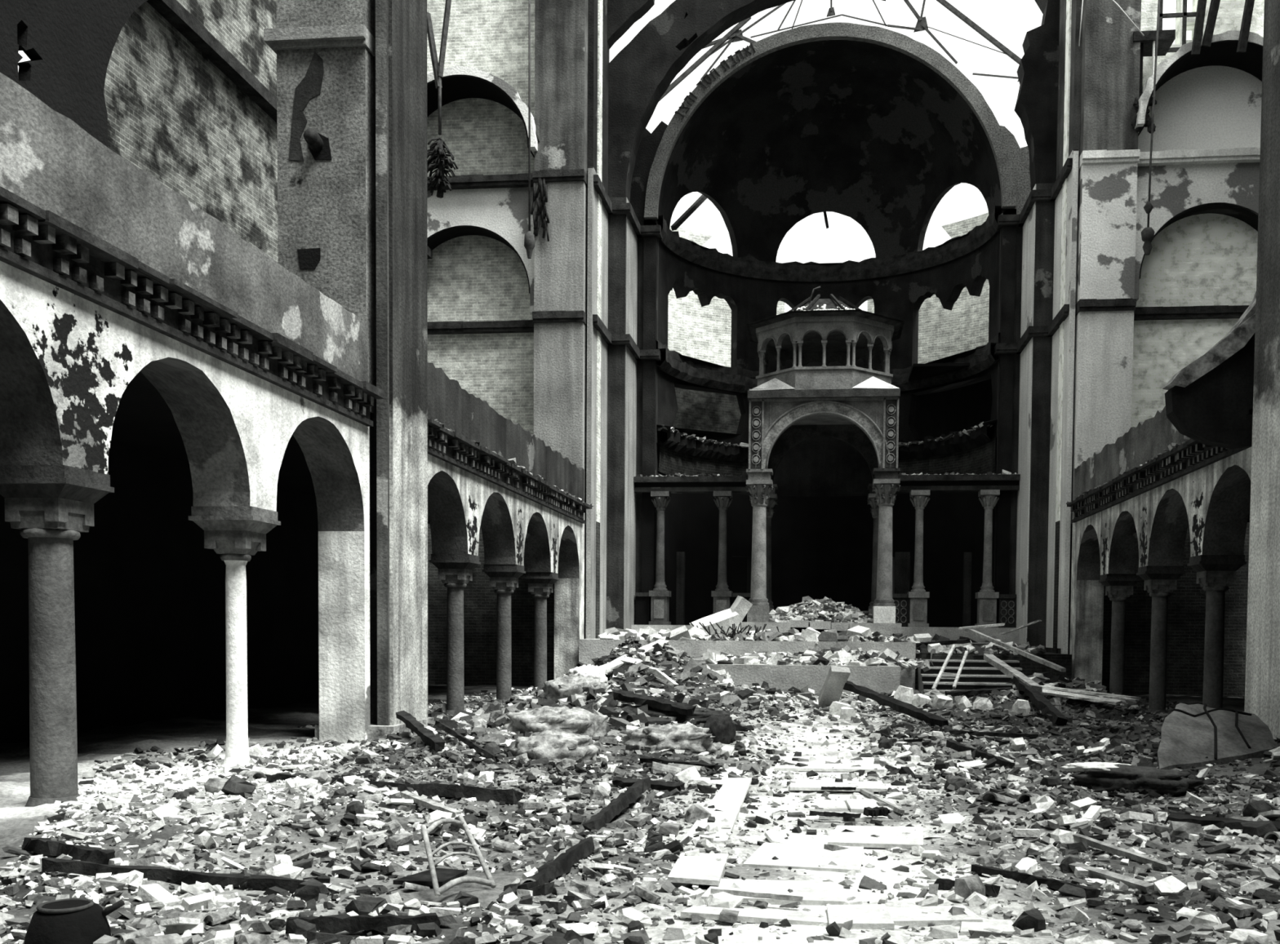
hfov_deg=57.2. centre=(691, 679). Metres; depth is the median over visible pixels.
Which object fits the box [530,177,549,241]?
scraps
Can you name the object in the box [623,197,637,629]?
wall
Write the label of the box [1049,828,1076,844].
rubble stone
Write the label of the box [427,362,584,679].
wall
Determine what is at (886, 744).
lump
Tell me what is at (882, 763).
brick
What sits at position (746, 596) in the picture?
panel
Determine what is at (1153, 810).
tile
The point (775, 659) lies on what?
rubble
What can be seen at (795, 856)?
paving slab
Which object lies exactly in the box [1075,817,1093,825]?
brick
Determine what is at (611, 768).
rubble stone
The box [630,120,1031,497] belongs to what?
wall
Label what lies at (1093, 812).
brick
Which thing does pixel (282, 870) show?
rubble stone
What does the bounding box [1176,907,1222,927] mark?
stone block
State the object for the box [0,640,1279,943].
floor
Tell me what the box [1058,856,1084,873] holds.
lump
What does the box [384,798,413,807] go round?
plaster slab
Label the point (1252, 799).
rubble stone
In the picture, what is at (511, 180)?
trim
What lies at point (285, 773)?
lump
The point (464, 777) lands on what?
brick
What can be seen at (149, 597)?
wall
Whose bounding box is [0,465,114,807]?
column
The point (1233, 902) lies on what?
plaster slab
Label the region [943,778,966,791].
lump
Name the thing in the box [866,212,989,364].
wall
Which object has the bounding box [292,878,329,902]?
lump
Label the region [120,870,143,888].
rubble stone
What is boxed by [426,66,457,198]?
scraps
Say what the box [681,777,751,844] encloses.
paving slab
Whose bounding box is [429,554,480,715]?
column
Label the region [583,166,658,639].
wall
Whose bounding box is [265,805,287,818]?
tile
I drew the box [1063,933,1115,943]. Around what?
stone block
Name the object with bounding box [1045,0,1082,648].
wall
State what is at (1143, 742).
brick
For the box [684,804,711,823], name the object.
rubble stone
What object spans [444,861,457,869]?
brick
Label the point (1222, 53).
arch
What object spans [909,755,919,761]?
brick
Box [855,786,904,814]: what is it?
wooden strip
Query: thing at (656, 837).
lump
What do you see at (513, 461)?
debris
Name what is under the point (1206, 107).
wall
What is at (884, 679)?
step
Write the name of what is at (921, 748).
tile
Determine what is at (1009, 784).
rubble stone
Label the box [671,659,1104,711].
rubble
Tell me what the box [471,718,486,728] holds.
rubble stone
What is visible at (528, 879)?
tile
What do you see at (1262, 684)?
pier
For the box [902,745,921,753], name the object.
plaster slab
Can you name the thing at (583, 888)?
rubble stone
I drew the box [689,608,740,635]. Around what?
stone
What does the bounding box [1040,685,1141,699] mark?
wooden board
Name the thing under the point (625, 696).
beam
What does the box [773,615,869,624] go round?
mound
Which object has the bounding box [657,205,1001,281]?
trim
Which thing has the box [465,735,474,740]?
rubble stone
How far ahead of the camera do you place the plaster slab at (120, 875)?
8.03 m
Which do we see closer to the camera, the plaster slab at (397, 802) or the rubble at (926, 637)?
the plaster slab at (397, 802)
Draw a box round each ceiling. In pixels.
[111,371,429,524]
[607,0,654,48]
[656,40,1003,265]
[908,363,969,381]
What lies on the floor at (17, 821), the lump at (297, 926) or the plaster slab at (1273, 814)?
the lump at (297, 926)
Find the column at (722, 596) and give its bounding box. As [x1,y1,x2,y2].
[711,491,733,613]
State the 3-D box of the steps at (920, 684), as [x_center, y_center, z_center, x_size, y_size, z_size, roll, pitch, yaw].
[7.571,0.050,31.687,2.700,1.070,3.400,1,2,6]
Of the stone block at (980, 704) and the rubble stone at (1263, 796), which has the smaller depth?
the rubble stone at (1263, 796)
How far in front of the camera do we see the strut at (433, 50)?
33.49 m
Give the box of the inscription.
[674,43,755,119]
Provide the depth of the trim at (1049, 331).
35.40 m
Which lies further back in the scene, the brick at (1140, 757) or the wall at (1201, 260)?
the wall at (1201, 260)
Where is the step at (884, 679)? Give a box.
[702,663,900,694]
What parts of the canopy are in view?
arch panel, arch panel, arch moulding, arch moulding, moulding, cornice, arch panel, sill, arch panel, cornice, arch panel, arch panel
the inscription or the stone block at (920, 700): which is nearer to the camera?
the stone block at (920, 700)
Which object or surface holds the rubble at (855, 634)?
on the platform
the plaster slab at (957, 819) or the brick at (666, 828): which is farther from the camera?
the plaster slab at (957, 819)
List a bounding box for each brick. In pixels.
[136,884,180,909]
[213,929,235,943]
[244,869,275,876]
[251,766,282,775]
[295,778,317,790]
[298,807,311,813]
[327,798,344,803]
[334,746,353,755]
[344,833,363,853]
[386,831,413,844]
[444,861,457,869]
[457,772,472,782]
[475,866,488,873]
[501,780,517,786]
[517,801,540,808]
[525,828,542,833]
[554,759,575,764]
[566,785,581,799]
[569,803,586,808]
[599,736,617,744]
[614,831,638,839]
[628,813,652,827]
[633,885,661,904]
[644,745,657,752]
[658,822,680,836]
[719,908,738,924]
[733,733,743,740]
[823,844,848,851]
[873,757,885,767]
[876,801,887,806]
[891,746,901,751]
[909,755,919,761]
[951,751,971,759]
[1004,751,1019,755]
[1013,828,1039,837]
[1013,870,1026,873]
[1053,814,1076,826]
[1057,843,1072,847]
[1058,927,1079,937]
[1068,797,1097,810]
[1074,866,1103,878]
[1075,746,1084,754]
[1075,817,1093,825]
[1081,805,1102,820]
[1120,811,1153,822]
[1124,873,1137,878]
[1133,739,1146,745]
[1137,754,1152,762]
[1142,822,1172,834]
[1223,931,1232,937]
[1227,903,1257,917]
[1246,841,1256,845]
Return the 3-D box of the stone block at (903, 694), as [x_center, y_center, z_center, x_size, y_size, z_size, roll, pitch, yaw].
[4.869,0.417,26.963,0.500,0.544,0.346,0,2,-9]
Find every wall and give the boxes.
[0,0,147,146]
[0,0,319,743]
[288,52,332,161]
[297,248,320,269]
[426,0,602,687]
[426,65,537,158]
[426,186,534,314]
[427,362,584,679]
[533,0,587,524]
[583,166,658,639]
[586,0,609,639]
[608,0,885,202]
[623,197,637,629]
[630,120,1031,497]
[641,491,1010,627]
[667,224,784,367]
[672,387,741,434]
[732,556,910,593]
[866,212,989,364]
[914,378,992,439]
[993,149,1078,654]
[1013,0,1059,190]
[1015,184,1035,645]
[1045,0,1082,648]
[1053,0,1264,698]
[1069,405,1252,685]
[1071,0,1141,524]
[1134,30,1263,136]
[1134,162,1259,301]
[1137,66,1262,151]
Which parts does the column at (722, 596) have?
panel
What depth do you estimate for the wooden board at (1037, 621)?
33.63 m
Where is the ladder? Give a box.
[931,644,968,690]
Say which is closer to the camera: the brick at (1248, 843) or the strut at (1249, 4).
the brick at (1248, 843)
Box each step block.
[788,620,808,627]
[809,621,831,629]
[831,622,849,631]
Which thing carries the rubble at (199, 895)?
on the floor at (17, 821)
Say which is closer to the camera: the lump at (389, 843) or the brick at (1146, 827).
the lump at (389, 843)
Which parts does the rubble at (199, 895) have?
wooden strip, wooden strip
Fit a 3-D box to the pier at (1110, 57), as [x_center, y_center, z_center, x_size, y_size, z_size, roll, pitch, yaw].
[11.626,-13.446,32.973,1.470,18.000,1.070,1,2,6]
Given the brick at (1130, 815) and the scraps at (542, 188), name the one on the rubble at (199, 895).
the brick at (1130, 815)
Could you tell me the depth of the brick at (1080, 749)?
16.97 m
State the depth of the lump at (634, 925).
6.91 m
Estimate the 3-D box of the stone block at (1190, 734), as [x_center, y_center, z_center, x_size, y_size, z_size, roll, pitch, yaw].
[7.447,0.825,16.340,1.408,0.868,3.668,2,3,33]
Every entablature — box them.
[633,475,749,493]
[896,474,1020,492]
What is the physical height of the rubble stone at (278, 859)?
0.183 m
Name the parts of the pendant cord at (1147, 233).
cord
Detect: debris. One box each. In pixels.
[435,419,594,506]
[635,473,747,476]
[657,425,748,448]
[897,422,992,447]
[897,469,1017,475]
[1066,435,1191,504]
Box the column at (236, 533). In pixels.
[188,506,280,766]
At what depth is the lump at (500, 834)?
9.72 m
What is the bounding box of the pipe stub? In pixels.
[302,128,323,151]
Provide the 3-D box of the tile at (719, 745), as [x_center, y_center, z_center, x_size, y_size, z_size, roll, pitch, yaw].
[0.313,1.004,17.272,0.270,0.128,0.141,-1,3,-36]
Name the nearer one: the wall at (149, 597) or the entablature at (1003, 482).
the wall at (149, 597)
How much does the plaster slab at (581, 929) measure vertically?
0.039 m
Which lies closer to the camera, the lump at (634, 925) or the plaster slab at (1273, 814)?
the lump at (634, 925)
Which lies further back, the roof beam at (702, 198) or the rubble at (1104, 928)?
the roof beam at (702, 198)
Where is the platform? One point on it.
(588, 649)
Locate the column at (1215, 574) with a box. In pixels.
[1186,555,1246,708]
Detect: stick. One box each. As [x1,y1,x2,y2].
[808,810,861,818]
[821,786,856,791]
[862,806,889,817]
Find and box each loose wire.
[1078,0,1083,46]
[1111,0,1143,35]
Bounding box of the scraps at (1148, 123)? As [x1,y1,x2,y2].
[1130,93,1156,133]
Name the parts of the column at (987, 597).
panel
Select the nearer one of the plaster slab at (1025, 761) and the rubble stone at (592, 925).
the rubble stone at (592, 925)
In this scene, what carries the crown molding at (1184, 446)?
attached to the wall at (1148, 528)
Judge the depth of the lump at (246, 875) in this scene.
7.89 m
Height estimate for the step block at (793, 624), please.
0.220 m
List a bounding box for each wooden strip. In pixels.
[400,790,461,817]
[710,888,803,902]
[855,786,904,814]
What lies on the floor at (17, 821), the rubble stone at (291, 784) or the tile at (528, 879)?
the rubble stone at (291, 784)
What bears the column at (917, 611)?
on the floor at (952, 633)
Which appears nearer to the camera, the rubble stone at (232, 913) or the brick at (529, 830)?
the rubble stone at (232, 913)
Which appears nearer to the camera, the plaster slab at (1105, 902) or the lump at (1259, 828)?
the plaster slab at (1105, 902)
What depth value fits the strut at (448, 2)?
33.30 m
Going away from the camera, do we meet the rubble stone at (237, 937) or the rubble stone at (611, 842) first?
the rubble stone at (237, 937)
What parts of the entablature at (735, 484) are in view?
cornice, architrave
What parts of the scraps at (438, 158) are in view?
rod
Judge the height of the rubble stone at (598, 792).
0.210 m
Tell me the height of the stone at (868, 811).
0.087 m
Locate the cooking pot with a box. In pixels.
[24,898,124,943]
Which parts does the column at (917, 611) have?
panel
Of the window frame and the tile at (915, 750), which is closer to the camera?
the tile at (915, 750)
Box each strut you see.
[426,12,442,88]
[437,0,451,78]
[1133,29,1175,117]
[1191,0,1206,54]
[1201,0,1220,47]
[1236,0,1254,52]
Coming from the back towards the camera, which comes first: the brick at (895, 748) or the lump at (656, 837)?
the brick at (895, 748)
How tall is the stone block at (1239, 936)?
0.138 m
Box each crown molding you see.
[0,186,384,426]
[427,418,591,524]
[1066,409,1253,523]
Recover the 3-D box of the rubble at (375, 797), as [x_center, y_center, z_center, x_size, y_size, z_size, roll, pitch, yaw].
[-3.117,1.156,11.299,0.244,0.090,0.098,0,3,-21]
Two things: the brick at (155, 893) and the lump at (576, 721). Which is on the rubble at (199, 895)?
the brick at (155, 893)
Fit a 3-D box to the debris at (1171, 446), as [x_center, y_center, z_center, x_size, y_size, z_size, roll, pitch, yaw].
[9.792,-4.636,25.940,0.474,0.220,14.016,1,2,6]
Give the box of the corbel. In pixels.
[0,204,373,415]
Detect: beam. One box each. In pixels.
[22,837,115,865]
[41,857,306,893]
[266,773,523,804]
[285,912,441,934]
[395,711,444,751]
[515,836,595,893]
[582,777,650,831]
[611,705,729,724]
[612,777,684,791]
[613,689,696,715]
[639,755,722,771]
[671,194,706,231]
[823,212,828,229]
[842,680,948,727]
[915,639,970,648]
[933,878,1000,897]
[944,687,1011,696]
[946,739,1014,768]
[949,730,1038,738]
[963,628,1066,672]
[970,864,1100,898]
[983,653,1042,693]
[1010,675,1067,725]
[1164,812,1279,831]
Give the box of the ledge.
[146,0,432,259]
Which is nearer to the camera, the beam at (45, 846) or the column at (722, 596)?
the beam at (45, 846)
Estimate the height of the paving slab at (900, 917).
0.068 m
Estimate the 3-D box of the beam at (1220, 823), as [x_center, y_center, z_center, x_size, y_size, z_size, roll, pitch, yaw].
[5.076,1.324,10.509,1.542,0.123,0.187,2,3,26]
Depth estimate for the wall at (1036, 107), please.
35.27 m
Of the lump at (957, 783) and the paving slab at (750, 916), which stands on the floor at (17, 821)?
the paving slab at (750, 916)
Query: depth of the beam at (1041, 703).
24.09 m
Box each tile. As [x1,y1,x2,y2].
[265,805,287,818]
[518,878,535,884]
[651,761,681,775]
[713,742,722,750]
[906,746,924,751]
[908,745,924,761]
[980,791,1022,804]
[1016,793,1039,801]
[1142,806,1158,817]
[1263,831,1279,840]
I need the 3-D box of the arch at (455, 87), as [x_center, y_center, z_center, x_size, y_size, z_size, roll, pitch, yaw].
[-6.748,-16.629,34.725,4.674,2.408,1.420,1,2,6]
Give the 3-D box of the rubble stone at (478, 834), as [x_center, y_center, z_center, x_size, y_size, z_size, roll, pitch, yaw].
[-1.798,1.321,9.746,0.186,0.139,0.204,0,2,-13]
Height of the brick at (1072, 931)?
0.056 m
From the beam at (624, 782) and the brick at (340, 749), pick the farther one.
the brick at (340, 749)
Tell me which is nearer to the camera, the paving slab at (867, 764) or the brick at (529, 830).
the brick at (529, 830)
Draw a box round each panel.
[635,592,650,625]
[681,658,724,682]
[732,593,751,622]
[892,594,908,626]
[998,594,1016,627]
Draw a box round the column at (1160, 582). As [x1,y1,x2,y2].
[1136,565,1186,712]
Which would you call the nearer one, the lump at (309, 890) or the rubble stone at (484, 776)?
the lump at (309, 890)
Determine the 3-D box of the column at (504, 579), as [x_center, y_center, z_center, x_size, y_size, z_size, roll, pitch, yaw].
[-4.383,-0.992,27.361,0.840,3.310,0.740,1,2,6]
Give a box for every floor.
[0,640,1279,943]
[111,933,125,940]
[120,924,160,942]
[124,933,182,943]
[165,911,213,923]
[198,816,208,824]
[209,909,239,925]
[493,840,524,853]
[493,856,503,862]
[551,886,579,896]
[631,625,1018,644]
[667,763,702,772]
[915,652,1071,689]
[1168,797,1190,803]
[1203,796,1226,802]
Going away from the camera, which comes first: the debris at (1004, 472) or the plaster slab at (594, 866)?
the plaster slab at (594, 866)
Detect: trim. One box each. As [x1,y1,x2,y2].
[426,168,587,191]
[427,311,586,334]
[585,168,594,639]
[586,174,662,239]
[586,314,661,361]
[656,342,999,393]
[656,424,748,462]
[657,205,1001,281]
[657,441,748,475]
[897,419,997,460]
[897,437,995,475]
[994,304,1075,355]
[995,157,1079,229]
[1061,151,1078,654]
[1075,298,1249,320]
[1078,146,1260,171]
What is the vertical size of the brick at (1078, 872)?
0.063 m
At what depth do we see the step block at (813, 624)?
35.80 m
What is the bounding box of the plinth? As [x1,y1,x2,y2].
[741,622,902,635]
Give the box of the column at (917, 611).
[906,489,929,627]
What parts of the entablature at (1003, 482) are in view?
architrave, cornice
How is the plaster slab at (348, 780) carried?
on the rubble at (199, 895)
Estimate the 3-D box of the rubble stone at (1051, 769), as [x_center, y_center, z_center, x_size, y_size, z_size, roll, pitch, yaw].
[4.516,1.165,14.654,0.169,0.168,0.248,1,3,22]
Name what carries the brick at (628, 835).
on the rubble at (199, 895)
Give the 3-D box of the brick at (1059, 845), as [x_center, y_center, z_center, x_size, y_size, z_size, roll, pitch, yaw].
[3.095,1.378,9.703,0.113,0.044,0.055,2,3,26]
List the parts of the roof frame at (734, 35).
tie rod, tie rod, tie rod, tie rod, tie rod, tie rod, tie rod, tie rod, tie rod, tie rod, tie rod, tie rod, tie rod, tie rod, tie rod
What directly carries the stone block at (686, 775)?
on the rubble at (199, 895)
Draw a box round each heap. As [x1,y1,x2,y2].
[690,622,781,640]
[768,595,873,623]
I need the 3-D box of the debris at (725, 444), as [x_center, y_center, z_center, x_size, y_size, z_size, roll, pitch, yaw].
[0.473,-8.538,41.566,1.101,0.316,5.425,2,3,39]
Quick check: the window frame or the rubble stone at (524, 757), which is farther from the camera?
the window frame
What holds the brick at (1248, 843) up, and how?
on the rubble at (199, 895)
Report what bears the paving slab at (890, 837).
on the floor at (17, 821)
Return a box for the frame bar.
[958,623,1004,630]
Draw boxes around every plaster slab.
[114,872,128,878]
[151,803,180,820]
[160,917,205,928]
[168,815,184,819]
[186,795,201,801]
[228,897,245,903]
[278,764,306,769]
[342,775,369,786]
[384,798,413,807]
[419,901,441,906]
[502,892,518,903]
[557,923,598,938]
[578,862,613,871]
[626,725,639,731]
[698,751,708,755]
[764,829,790,844]
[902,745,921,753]
[937,813,965,826]
[956,760,986,768]
[1024,760,1044,764]
[1027,808,1046,814]
[1049,898,1086,910]
[1082,746,1105,754]
[1084,878,1105,884]
[1104,901,1126,906]
[1153,875,1186,896]
[1225,897,1244,905]
[1257,810,1279,817]
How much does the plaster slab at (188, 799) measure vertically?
0.039 m
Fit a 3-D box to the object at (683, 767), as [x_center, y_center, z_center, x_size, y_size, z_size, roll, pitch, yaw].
[-0.087,1.118,14.666,0.426,0.114,0.192,1,2,14]
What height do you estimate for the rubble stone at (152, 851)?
0.106 m
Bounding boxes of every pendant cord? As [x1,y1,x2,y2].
[524,0,534,258]
[1141,0,1159,255]
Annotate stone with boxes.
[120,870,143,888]
[145,844,164,857]
[203,777,228,795]
[211,800,223,807]
[215,896,226,905]
[225,907,239,920]
[234,933,245,943]
[237,934,272,943]
[264,863,303,879]
[271,854,293,867]
[274,830,288,842]
[285,776,309,790]
[304,769,332,785]
[320,754,330,758]
[377,903,404,915]
[381,820,403,835]
[413,735,422,743]
[425,726,435,731]
[425,810,452,825]
[464,828,485,841]
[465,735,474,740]
[466,773,474,781]
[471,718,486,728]
[477,771,493,782]
[506,922,523,932]
[515,753,528,764]
[564,839,580,849]
[568,879,590,894]
[586,921,599,935]
[589,785,608,800]
[591,840,599,854]
[599,782,610,796]
[604,764,615,774]
[604,837,616,848]
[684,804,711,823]
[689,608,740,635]
[705,823,721,832]
[706,892,743,908]
[719,745,734,757]
[722,764,728,768]
[729,595,752,622]
[741,738,750,747]
[746,737,758,747]
[758,760,769,768]
[952,942,971,943]
[976,854,996,866]
[1004,781,1019,789]
[1004,858,1019,871]
[1010,737,1029,751]
[1014,857,1037,875]
[1030,795,1054,810]
[1033,755,1040,759]
[1046,765,1059,773]
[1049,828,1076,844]
[1099,737,1110,746]
[1100,879,1116,889]
[1154,812,1168,822]
[1168,821,1204,839]
[1244,935,1263,943]
[1248,796,1262,803]
[1253,793,1266,800]
[1268,746,1279,759]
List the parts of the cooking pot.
handle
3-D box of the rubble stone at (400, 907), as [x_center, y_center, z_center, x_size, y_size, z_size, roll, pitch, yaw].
[-1.875,1.452,7.283,0.116,0.108,0.144,2,3,34]
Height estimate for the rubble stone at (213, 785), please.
0.238 m
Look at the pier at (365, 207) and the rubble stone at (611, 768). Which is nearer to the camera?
the rubble stone at (611, 768)
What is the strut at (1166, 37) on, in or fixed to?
attached to the arch at (1222, 53)
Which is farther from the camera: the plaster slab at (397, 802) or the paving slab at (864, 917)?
the plaster slab at (397, 802)
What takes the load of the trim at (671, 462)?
attached to the wall at (616, 223)
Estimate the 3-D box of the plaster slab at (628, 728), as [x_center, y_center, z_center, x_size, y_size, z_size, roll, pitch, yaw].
[-0.821,0.798,18.175,0.429,0.148,0.252,0,2,-11]
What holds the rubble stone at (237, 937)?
on the rubble at (199, 895)
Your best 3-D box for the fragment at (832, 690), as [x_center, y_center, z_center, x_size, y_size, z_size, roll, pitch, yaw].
[3.117,0.170,25.731,0.446,0.950,0.968,0,2,-12]
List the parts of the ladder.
rail, rail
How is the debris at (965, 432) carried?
on the trim at (977, 437)
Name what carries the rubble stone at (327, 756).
on the floor at (17, 821)
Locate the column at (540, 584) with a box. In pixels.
[521,572,559,688]
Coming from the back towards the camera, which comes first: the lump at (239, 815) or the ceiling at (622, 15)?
the ceiling at (622, 15)
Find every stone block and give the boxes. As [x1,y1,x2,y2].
[614,907,652,927]
[673,766,700,784]
[687,777,711,787]
[828,701,850,715]
[837,751,853,759]
[840,706,855,719]
[893,685,914,704]
[911,693,932,707]
[931,695,952,710]
[954,874,985,903]
[955,696,972,710]
[972,697,992,711]
[1011,699,1030,715]
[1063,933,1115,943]
[1156,702,1279,770]
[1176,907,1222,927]
[1226,928,1268,943]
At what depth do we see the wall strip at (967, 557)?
40.32 m
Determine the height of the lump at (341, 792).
0.108 m
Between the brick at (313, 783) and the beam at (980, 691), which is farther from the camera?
the beam at (980, 691)
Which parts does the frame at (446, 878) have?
post, post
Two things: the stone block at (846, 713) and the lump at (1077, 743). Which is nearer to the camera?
the lump at (1077, 743)
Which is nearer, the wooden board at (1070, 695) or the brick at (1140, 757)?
the brick at (1140, 757)
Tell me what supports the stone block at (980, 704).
on the floor at (17, 821)
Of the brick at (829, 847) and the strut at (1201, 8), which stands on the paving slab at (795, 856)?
the brick at (829, 847)
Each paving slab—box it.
[667,853,728,886]
[680,906,828,926]
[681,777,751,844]
[701,879,845,906]
[711,767,742,785]
[742,843,863,873]
[774,756,884,773]
[789,778,887,791]
[818,811,894,822]
[826,904,894,929]
[827,825,923,848]
[845,799,897,813]
[886,905,982,927]
[960,918,1015,936]
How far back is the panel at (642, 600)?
39.16 m
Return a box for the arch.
[644,22,1016,219]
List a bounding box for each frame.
[392,814,496,897]
[658,0,1021,102]
[1158,0,1203,53]
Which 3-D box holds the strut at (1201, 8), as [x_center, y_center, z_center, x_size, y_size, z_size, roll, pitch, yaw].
[13.618,-17.916,31.297,0.208,2.146,0.721,1,2,1]
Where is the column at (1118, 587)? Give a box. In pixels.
[1098,573,1141,699]
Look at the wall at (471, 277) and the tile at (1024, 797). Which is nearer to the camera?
the tile at (1024, 797)
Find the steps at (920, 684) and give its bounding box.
[917,659,1022,693]
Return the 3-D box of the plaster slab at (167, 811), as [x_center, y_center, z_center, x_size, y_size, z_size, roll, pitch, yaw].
[-4.488,1.137,9.994,0.161,0.112,0.236,1,2,16]
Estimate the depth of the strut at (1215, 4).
31.37 m
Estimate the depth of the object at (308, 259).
18.13 m
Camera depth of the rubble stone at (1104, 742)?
17.66 m
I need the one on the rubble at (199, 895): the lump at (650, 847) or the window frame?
the lump at (650, 847)
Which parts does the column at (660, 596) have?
panel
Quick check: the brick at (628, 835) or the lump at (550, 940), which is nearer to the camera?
the lump at (550, 940)
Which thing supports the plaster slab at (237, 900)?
on the rubble at (199, 895)
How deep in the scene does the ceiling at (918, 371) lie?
40.38 m
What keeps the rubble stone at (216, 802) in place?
on the rubble at (199, 895)
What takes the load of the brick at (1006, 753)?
on the floor at (17, 821)
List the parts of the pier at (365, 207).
impost moulding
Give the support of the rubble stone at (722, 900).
on the rubble at (199, 895)
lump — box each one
[172,791,189,799]
[184,787,199,795]
[188,817,199,824]
[221,774,256,798]
[233,813,243,818]
[238,872,252,890]
[267,918,285,930]
[275,772,290,774]
[285,919,316,941]
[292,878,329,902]
[333,788,346,796]
[344,897,387,915]
[346,800,366,815]
[380,837,397,850]
[450,813,478,831]
[453,891,478,910]
[466,720,473,724]
[481,742,502,755]
[493,831,504,839]
[501,706,610,737]
[506,730,599,764]
[537,675,608,703]
[542,935,570,943]
[552,761,562,768]
[567,664,607,683]
[622,723,717,753]
[623,936,644,943]
[627,920,644,933]
[644,841,666,853]
[646,830,662,842]
[702,715,736,744]
[750,777,759,785]
[835,778,843,782]
[878,737,893,749]
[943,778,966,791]
[1012,909,1045,932]
[1040,776,1063,787]
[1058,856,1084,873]
[1070,740,1088,747]
[1110,738,1127,746]
[1239,821,1278,841]
[1242,800,1271,818]
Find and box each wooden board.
[599,639,668,674]
[999,620,1041,635]
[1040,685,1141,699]
[1040,688,1122,705]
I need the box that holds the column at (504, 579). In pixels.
[481,564,525,702]
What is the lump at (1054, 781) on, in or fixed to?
on the rubble at (199, 895)
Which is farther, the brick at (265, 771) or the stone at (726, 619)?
the stone at (726, 619)
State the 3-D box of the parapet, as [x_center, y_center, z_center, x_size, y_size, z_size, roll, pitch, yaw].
[-5.857,-4.666,12.660,0.500,1.259,11.010,1,2,6]
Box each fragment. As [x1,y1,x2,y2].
[817,666,850,706]
[1162,291,1256,448]
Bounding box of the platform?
[578,639,915,689]
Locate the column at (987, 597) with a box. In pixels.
[974,489,999,627]
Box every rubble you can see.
[0,743,1279,943]
[110,636,1279,791]
[238,770,266,778]
[355,793,382,802]
[402,882,430,891]
[420,638,790,743]
[598,625,914,644]
[610,633,1046,655]
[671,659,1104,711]
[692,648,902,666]
[913,633,1044,659]
[1005,671,1138,709]
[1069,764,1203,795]
[1099,924,1117,939]
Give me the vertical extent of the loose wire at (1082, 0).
2.702 m
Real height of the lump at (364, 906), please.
0.145 m
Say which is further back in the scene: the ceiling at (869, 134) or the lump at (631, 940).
the ceiling at (869, 134)
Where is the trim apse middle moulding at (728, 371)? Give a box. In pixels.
[656,333,999,378]
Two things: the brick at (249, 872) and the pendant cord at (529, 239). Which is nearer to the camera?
the brick at (249, 872)
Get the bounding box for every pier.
[263,0,433,739]
[1244,0,1279,739]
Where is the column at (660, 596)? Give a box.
[648,491,671,625]
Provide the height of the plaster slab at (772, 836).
0.121 m
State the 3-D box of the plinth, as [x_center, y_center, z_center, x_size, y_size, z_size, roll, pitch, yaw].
[4.208,-1.413,38.193,4.850,0.800,5.100,1,2,6]
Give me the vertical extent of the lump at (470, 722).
0.219 m
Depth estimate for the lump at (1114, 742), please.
17.72 m
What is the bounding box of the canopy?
[746,286,904,623]
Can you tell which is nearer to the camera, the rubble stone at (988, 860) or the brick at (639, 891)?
the brick at (639, 891)
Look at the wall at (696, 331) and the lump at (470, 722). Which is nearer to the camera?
the lump at (470, 722)
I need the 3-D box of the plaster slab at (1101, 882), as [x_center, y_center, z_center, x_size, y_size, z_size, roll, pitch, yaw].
[2.864,1.434,8.266,0.171,0.033,0.119,1,2,4]
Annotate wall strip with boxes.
[893,552,910,623]
[962,552,972,626]
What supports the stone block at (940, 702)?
on the floor at (17, 821)
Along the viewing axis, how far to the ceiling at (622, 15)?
36.30 m
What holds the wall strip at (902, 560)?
on the floor at (952, 633)
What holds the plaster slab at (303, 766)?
on the rubble at (199, 895)
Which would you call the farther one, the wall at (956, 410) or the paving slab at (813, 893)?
the wall at (956, 410)
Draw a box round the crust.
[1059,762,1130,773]
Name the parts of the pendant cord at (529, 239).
cord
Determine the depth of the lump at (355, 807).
10.12 m
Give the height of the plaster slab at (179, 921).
0.154 m
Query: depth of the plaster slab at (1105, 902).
7.51 m
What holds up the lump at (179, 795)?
on the floor at (17, 821)
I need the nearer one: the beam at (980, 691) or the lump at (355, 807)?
the lump at (355, 807)
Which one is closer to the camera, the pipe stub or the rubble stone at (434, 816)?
the rubble stone at (434, 816)
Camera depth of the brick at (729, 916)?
7.17 m
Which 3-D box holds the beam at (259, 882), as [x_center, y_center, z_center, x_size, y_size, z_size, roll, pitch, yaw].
[-3.539,1.343,8.024,2.086,0.156,0.102,1,2,10]

